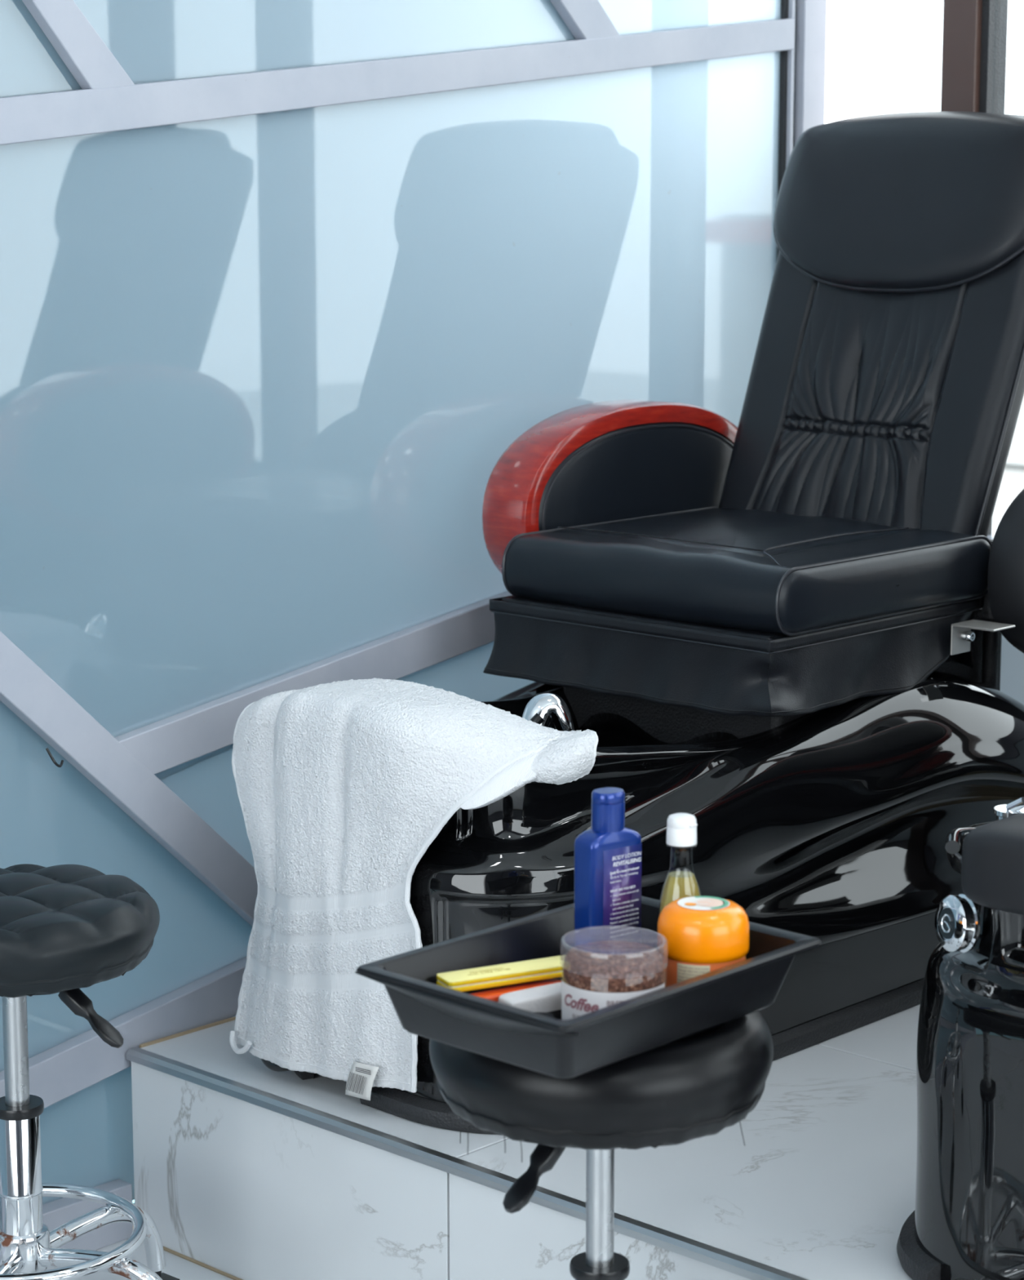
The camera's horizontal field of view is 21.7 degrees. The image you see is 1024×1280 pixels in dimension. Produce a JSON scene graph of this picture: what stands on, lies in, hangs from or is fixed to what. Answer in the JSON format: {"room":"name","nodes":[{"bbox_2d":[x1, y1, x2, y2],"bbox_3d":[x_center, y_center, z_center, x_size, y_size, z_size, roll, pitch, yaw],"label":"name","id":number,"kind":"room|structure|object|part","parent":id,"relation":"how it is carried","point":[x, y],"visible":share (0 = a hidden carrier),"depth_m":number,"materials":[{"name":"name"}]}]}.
{"room":"salon","nodes":[
{"label":"salon","id":0,"kind":"room"},
{"bbox_2d":[46,1226,233,1279],"bbox_3d":[-0.261,1.195,1.778,6.700,0.060,5.700,9,13,42],"label":"floor","id":1,"kind":"structure","parent":0,"point":[180,1268],"depth_m":3.60,"materials":[{"name":"beige tile"}]},
{"bbox_2d":[0,863,179,1279],"bbox_3d":[-0.580,0.594,3.226,0.480,0.618,0.458,9,13,42],"label":"stool","id":2,"kind":"object","parent":1,"relation":"on","point":[64,929],"visible":1,"depth_m":3.17,"materials":[{"name":"black leather"}]},
{"bbox_3d":[-0.604,0.797,3.121,0.023,0.108,0.199,1,10,5],"label":"leg","id":3,"kind":"part","parent":2,"relation":"part of","materials":[{"name":"silver metal"}]},
{"bbox_3d":[-0.593,0.486,3.192,0.029,0.184,0.029,9,13,42],"label":"gas lift rod","id":4,"kind":"part","parent":2,"relation":"part of","materials":[{"name":"silver metal"}]},
{"bbox_3d":[-0.593,0.337,3.167,0.348,0.090,0.348,9,13,42],"label":"seat","id":5,"kind":"part","parent":2,"relation":"part of","materials":[{"name":"black leather"}]},
{"bbox_3d":[-0.479,0.784,3.194,0.199,0.108,0.023,4,11,23],"label":"leg","id":6,"kind":"part","parent":2,"relation":"part of","materials":[{"name":"silver metal"}]},
{"bbox_3d":[-0.511,0.760,3.334,0.023,0.108,0.199,8,13,40],"label":"leg","id":7,"kind":"part","parent":2,"relation":"part of","materials":[{"name":"silver metal"}]},
{"bbox_2d":[126,1004,973,1279],"bbox_3d":[1.591,0.858,2.753,4.395,0.276,1.519,9,13,42],"label":"platform","id":8,"kind":"object","parent":1,"relation":"on","point":[244,1169],"visible":0.42,"depth_m":3.34,"materials":[{"name":"white stone"}]},
{"bbox_3d":[1.078,0.824,2.191,4.393,0.014,0.017,9,13,42],"label":"edge trim","id":9,"kind":"part","parent":8,"relation":"part of","materials":[{"name":"silver metal"}]},
{"bbox_2d":[261,111,1023,1133],"bbox_3d":[0.344,-0.123,3.879,0.792,1.281,1.560,9,13,42],"label":"chair","id":10,"kind":"object","parent":8,"relation":"on","point":[780,630],"visible":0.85,"depth_m":3.81,"materials":[{"name":"black leather"}]},
{"bbox_3d":[0.182,0.487,4.024,0.274,0.028,1.348,9,13,42],"label":"skirting","id":11,"kind":"part","parent":10,"relation":"part of","materials":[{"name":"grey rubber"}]},
{"bbox_2d":[229,677,598,1100],"bbox_3d":[-0.130,0.315,3.462,0.244,0.518,0.513,-10,14,-44],"label":"towel","id":12,"kind":"object","parent":10,"relation":"on","point":[344,788],"visible":0.98,"depth_m":3.40,"materials":[{"name":"white fabric"}]},
{"bbox_2d":[522,692,574,731],"bbox_3d":[0.045,0.130,3.546,0.088,0.121,0.046,-5,11,-28],"label":"faucet","id":13,"kind":"object","parent":10,"relation":"on","point":[548,709],"depth_m":3.53,"materials":[{"name":"silver metal"}]},
{"bbox_3d":[0.180,-0.212,4.156,0.094,0.316,0.570,9,13,42],"label":"armrest","id":14,"kind":"part","parent":10,"relation":"part of","materials":[{"name":"red plastic"}]},
{"bbox_3d":[0.372,0.519,3.841,0.290,0.028,1.359,9,13,42],"label":"skirting","id":15,"kind":"part","parent":10,"relation":"part of","materials":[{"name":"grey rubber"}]},
{"bbox_2d":[505,508,976,634],"bbox_3d":[0.344,-0.108,3.870,0.493,0.102,0.525,9,13,42],"label":"seat cushion","id":16,"kind":"object","parent":10,"relation":"on","point":[700,571],"depth_m":3.73,"materials":[{"name":"black leather"}]},
{"bbox_3d":[0.341,-0.055,3.894,0.493,0.022,0.525,9,13,42],"label":"seat","id":17,"kind":"part","parent":10,"relation":"part of","materials":[{"name":"black leather"}]},
{"bbox_3d":[0.565,-0.438,4.075,0.492,0.649,0.268,9,13,42],"label":"backrest","id":18,"kind":"part","parent":10,"relation":"part of","materials":[{"name":"black leather"}]},
{"bbox_3d":[0.528,-0.077,3.700,0.013,0.087,0.512,9,13,42],"label":"panel","id":19,"kind":"part","parent":10,"relation":"part of","materials":[{"name":"black leather"}]},
{"bbox_2d":[773,111,1023,288],"bbox_3d":[0.617,-0.672,4.091,0.511,0.271,0.176,9,13,42],"label":"headrest pillow","id":20,"kind":"object","parent":10,"relation":"on","point":[913,200],"depth_m":4.04,"materials":[{"name":"black leather"}]},
{"bbox_3d":[0.903,-0.123,4.032,0.075,0.316,0.570,9,13,42],"label":"armrest","id":21,"kind":"part","parent":10,"relation":"part of","materials":[{"name":"black leather"}]},
{"bbox_2d":[897,796,1023,1279],"bbox_3d":[1.069,-0.007,3.208,0.792,1.281,1.560,9,13,42],"label":"chair","id":22,"kind":"object","parent":8,"relation":"on","point":[967,1220],"visible":1,"depth_m":2.81,"materials":[{"name":"plastic"}]},
{"bbox_3d":[0.908,0.603,3.353,0.274,0.028,1.348,9,13,42],"label":"skirting","id":23,"kind":"part","parent":22,"relation":"part of","materials":[{"name":"black plastic"}]},
{"bbox_3d":[0.463,0.301,2.838,0.004,0.033,0.033,-4,11,-21],"label":"knob","id":24,"kind":"part","parent":22,"relation":"part of","materials":[{"name":"black"}]},
{"bbox_3d":[0.474,0.302,2.843,0.062,0.062,0.044,9,13,42],"label":"air knob","id":25,"kind":"part","parent":22,"relation":"part of","materials":[{"name":"silver metal"}]},
{"bbox_2d":[429,1010,773,1279],"bbox_3d":[0.078,0.677,2.739,0.464,0.632,0.444,9,13,42],"label":"stool","id":26,"kind":"object","parent":1,"relation":"on","point":[705,1082],"visible":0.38,"depth_m":2.58,"materials":[{"name":"black leather"}]},
{"bbox_2d":[355,896,822,1078],"bbox_3d":[0.079,0.340,2.623,0.273,0.069,0.388,9,13,42],"label":"tray","id":27,"kind":"object","parent":26,"relation":"on","point":[559,1048],"visible":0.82,"depth_m":2.55,"materials":[{"name":"black plastic"}]},
{"bbox_2d":[469,978,563,1002],"bbox_3d":[0.011,0.347,2.632,0.142,0.010,0.036,-6,12,-32],"label":"file","id":28,"kind":"object","parent":27,"relation":"in","point":[492,994],"visible":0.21,"depth_m":2.63,"materials":[{"name":"orange"}]},
{"bbox_2d":[436,955,565,991],"bbox_3d":[-0.001,0.330,2.643,0.150,0.012,0.033,-5,11,-26],"label":"buffer","id":29,"kind":"object","parent":28,"relation":"on","point":[478,978],"visible":0.88,"depth_m":2.63,"materials":[{"name":"yellow plastic"}]},
{"bbox_2d":[498,982,561,1019],"bbox_3d":[0.030,0.356,2.612,0.090,0.028,0.032,-6,12,-33],"label":"block","id":30,"kind":"object","parent":27,"relation":"in","point":[544,998],"visible":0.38,"depth_m":2.60,"materials":[{"name":"white"}]},
{"bbox_2d":[534,1012,555,1018],"bbox_3d":[0.017,0.369,2.570,0.048,0.020,0.022,-1,10,-5],"label":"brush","id":31,"kind":"object","parent":27,"relation":"in","point":[547,1014],"visible":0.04,"depth_m":2.57,"materials":[{"name":"black"}]},
{"bbox_2d":[574,786,641,946],"bbox_3d":[0.098,0.252,2.720,0.068,0.202,0.035,-8,12,-37],"label":"lotion bottle","id":32,"kind":"object","parent":27,"relation":"in","point":[608,854],"visible":0.8,"depth_m":2.70,"materials":[{"name":"blue plastic"}]},
{"bbox_2d":[560,925,668,1019],"bbox_3d":[0.099,0.332,2.586,0.104,0.088,0.104,9,13,42],"label":"jar","id":33,"kind":"object","parent":27,"relation":"in","point":[597,975],"visible":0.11,"depth_m":2.55,"materials":[{"name":"plastic"}]},
{"bbox_3d":[0.099,0.301,2.581,0.104,0.024,0.104,9,13,42],"label":"lid","id":34,"kind":"part","parent":33,"relation":"part of","materials":[{"name":"clear plastic"}]},
{"bbox_2d":[657,813,702,953],"bbox_3d":[0.171,0.265,2.711,0.047,0.179,0.047,9,13,42],"label":"oil bottle","id":35,"kind":"object","parent":27,"relation":"in","point":[682,828],"visible":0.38,"depth_m":2.69,"materials":[{"name":"clear plastic"}]},
{"bbox_2d":[657,896,749,986],"bbox_3d":[0.190,0.312,2.653,0.091,0.106,0.091,9,13,42],"label":"jar","id":36,"kind":"object","parent":27,"relation":"in","point":[704,935],"visible":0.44,"depth_m":2.62,"materials":[{"name":"orange plastic"}]},
{"bbox_2d":[684,902,696,905],"bbox_3d":[0.176,0.261,2.638,0.012,0.001,0.011,9,13,42],"label":"print","id":37,"kind":"object","parent":36,"relation":"on","point":[687,904],"depth_m":2.64},
{"bbox_3d":[0.177,0.337,2.617,0.033,0.040,0.003,3,10,17],"label":"label panel","id":38,"kind":"part","parent":36,"relation":"part of","materials":[{"name":"beige paper"}]},
{"bbox_2d":[677,896,730,910],"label":"print","id":39,"kind":"object","parent":36,"relation":"on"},
{"bbox_2d":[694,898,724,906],"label":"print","id":40,"kind":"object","parent":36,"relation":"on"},
{"bbox_2d":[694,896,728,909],"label":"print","id":41,"kind":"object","parent":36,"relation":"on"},
{"bbox_3d":[0.090,0.571,2.736,0.029,0.184,0.029,9,13,42],"label":"gas lift rod","id":42,"kind":"part","parent":26,"relation":"part of","materials":[{"name":"silver metal"}]},
{"bbox_3d":[0.090,0.415,2.709,0.348,0.104,0.348,9,13,42],"label":"seat","id":43,"kind":"part","parent":26,"relation":"part of","materials":[{"name":"black leather"}]},
{"bbox_2d":[0,0,826,1250],"bbox_3d":[-0.484,-0.614,3.552,0.061,2.900,2.912,9,13,42],"label":"wall","id":44,"kind":"structure","parent":0,"point":[286,286],"depth_m":3.76,"materials":[{"name":"blue glass"}]},
{"bbox_3d":[-1.003,-0.962,2.933,0.008,1.002,1.340,9,13,42],"label":"pane","id":45,"kind":"part","parent":44,"relation":"part of","materials":[{"name":"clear glass"}]},
{"bbox_2d":[45,747,63,767],"bbox_3d":[-0.599,0.154,3.514,0.014,0.028,0.028,9,13,42],"label":"cable tie","id":46,"kind":"object","parent":44,"relation":"hanging from","point":[47,748],"visible":1,"depth_m":3.51,"materials":[{"name":"black plastic"}]},
{"bbox_3d":[-0.767,-1.067,3.170,0.049,0.859,0.793,9,13,42],"label":"rail","id":47,"kind":"part","parent":44,"relation":"part of","materials":[{"name":"white paint"}]},
{"bbox_3d":[-0.992,0.869,3.257,0.054,0.078,1.305,9,13,42],"label":"rail","id":48,"kind":"part","parent":44,"relation":"part of","materials":[{"name":"grey metal"}]},
{"bbox_3d":[-0.492,0.533,3.743,0.049,0.478,2.772,9,13,42],"label":"rail","id":49,"kind":"part","parent":44,"relation":"part of","materials":[{"name":"grey metal"}]},
{"bbox_3d":[-0.884,0.134,3.257,0.008,1.371,1.695,9,13,42],"label":"pane","id":50,"kind":"part","parent":44,"relation":"part of","materials":[{"name":"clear glass"}]},
{"bbox_3d":[-0.804,-0.124,3.292,0.050,1.618,1.660,9,13,42],"label":"rail","id":51,"kind":"part","parent":44,"relation":"part of","materials":[{"name":"grey metal"}]},
{"bbox_3d":[-0.501,0.554,3.740,0.008,0.456,2.810,9,13,42],"label":"pane","id":52,"kind":"part","parent":44,"relation":"part of","materials":[{"name":"clear glass"}]},
{"bbox_3d":[-0.462,-1.129,3.490,0.008,0.862,1.698,9,13,42],"label":"pane","id":53,"kind":"part","parent":44,"relation":"part of","materials":[{"name":"clear glass"}]},
{"bbox_3d":[-0.045,-0.031,4.128,0.049,0.278,1.467,9,13,42],"label":"rail","id":54,"kind":"part","parent":44,"relation":"part of","materials":[{"name":"grey metal"}]},
{"bbox_3d":[-0.030,0.133,4.177,0.008,0.558,1.434,9,13,42],"label":"pane","id":55,"kind":"part","parent":44,"relation":"part of","materials":[{"name":"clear glass"}]},
{"bbox_3d":[-0.334,-0.353,3.762,0.008,1.066,2.325,9,13,42],"label":"pane","id":56,"kind":"part","parent":44,"relation":"part of","materials":[{"name":"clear glass"}]},
{"bbox_3d":[-0.491,-0.704,3.529,0.050,0.344,2.772,9,13,42],"label":"rail","id":57,"kind":"part","parent":44,"relation":"part of","materials":[{"name":"silver metal"}]},
{"bbox_3d":[-0.013,-1.094,3.980,0.049,0.395,0.500,9,13,42],"label":"rail","id":58,"kind":"part","parent":44,"relation":"part of","materials":[{"name":"white paint"}]},
{"bbox_3d":[-0.129,-1.461,3.792,0.008,1.212,1.726,9,13,42],"label":"pane","id":59,"kind":"part","parent":44,"relation":"part of","materials":[{"name":"clear glass"}]},
{"bbox_3d":[0.456,-0.784,4.542,0.046,2.900,0.008,9,13,42],"label":"post","id":60,"kind":"part","parent":44,"relation":"part of","materials":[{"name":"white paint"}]},
{"bbox_3d":[0.491,-0.790,4.575,0.061,2.900,0.062,9,13,42],"label":"post","id":61,"kind":"part","parent":44,"relation":"part of","materials":[{"name":"white paint"}]},
{"bbox_2d":[941,0,1023,704],"bbox_3d":[1.720,-0.635,3.528,6.600,2.950,0.120,9,13,42],"label":"wall","id":62,"kind":"structure","parent":0,"point":[975,32],"depth_m":4.34,"materials":[{"name":"white paint"}]},
{"bbox_3d":[1.134,0.337,4.220,0.962,0.800,0.008,9,13,42],"label":"panel","id":63,"kind":"part","parent":62,"relation":"part of","materials":[{"name":"clear glass"}]},
{"label":"outside","id":64,"kind":"structure","parent":0,"visible":0},
{"bbox_2d":[991,457,1023,535],"bbox_3d":[6.798,0.285,7.395,18.000,0.060,12.140,9,13,42],"label":"pavement","id":65,"kind":"structure","parent":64,"point":[1012,484],"depth_m":13.24,"materials":[{"name":"grey"}]},
{"bbox_2d":[1008,395,1023,459],"bbox_3d":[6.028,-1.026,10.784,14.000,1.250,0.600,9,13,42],"label":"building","id":66,"kind":"structure","parent":65,"relation":"on","point":[1017,447],"depth_m":13.99,"materials":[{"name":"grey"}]}
]}

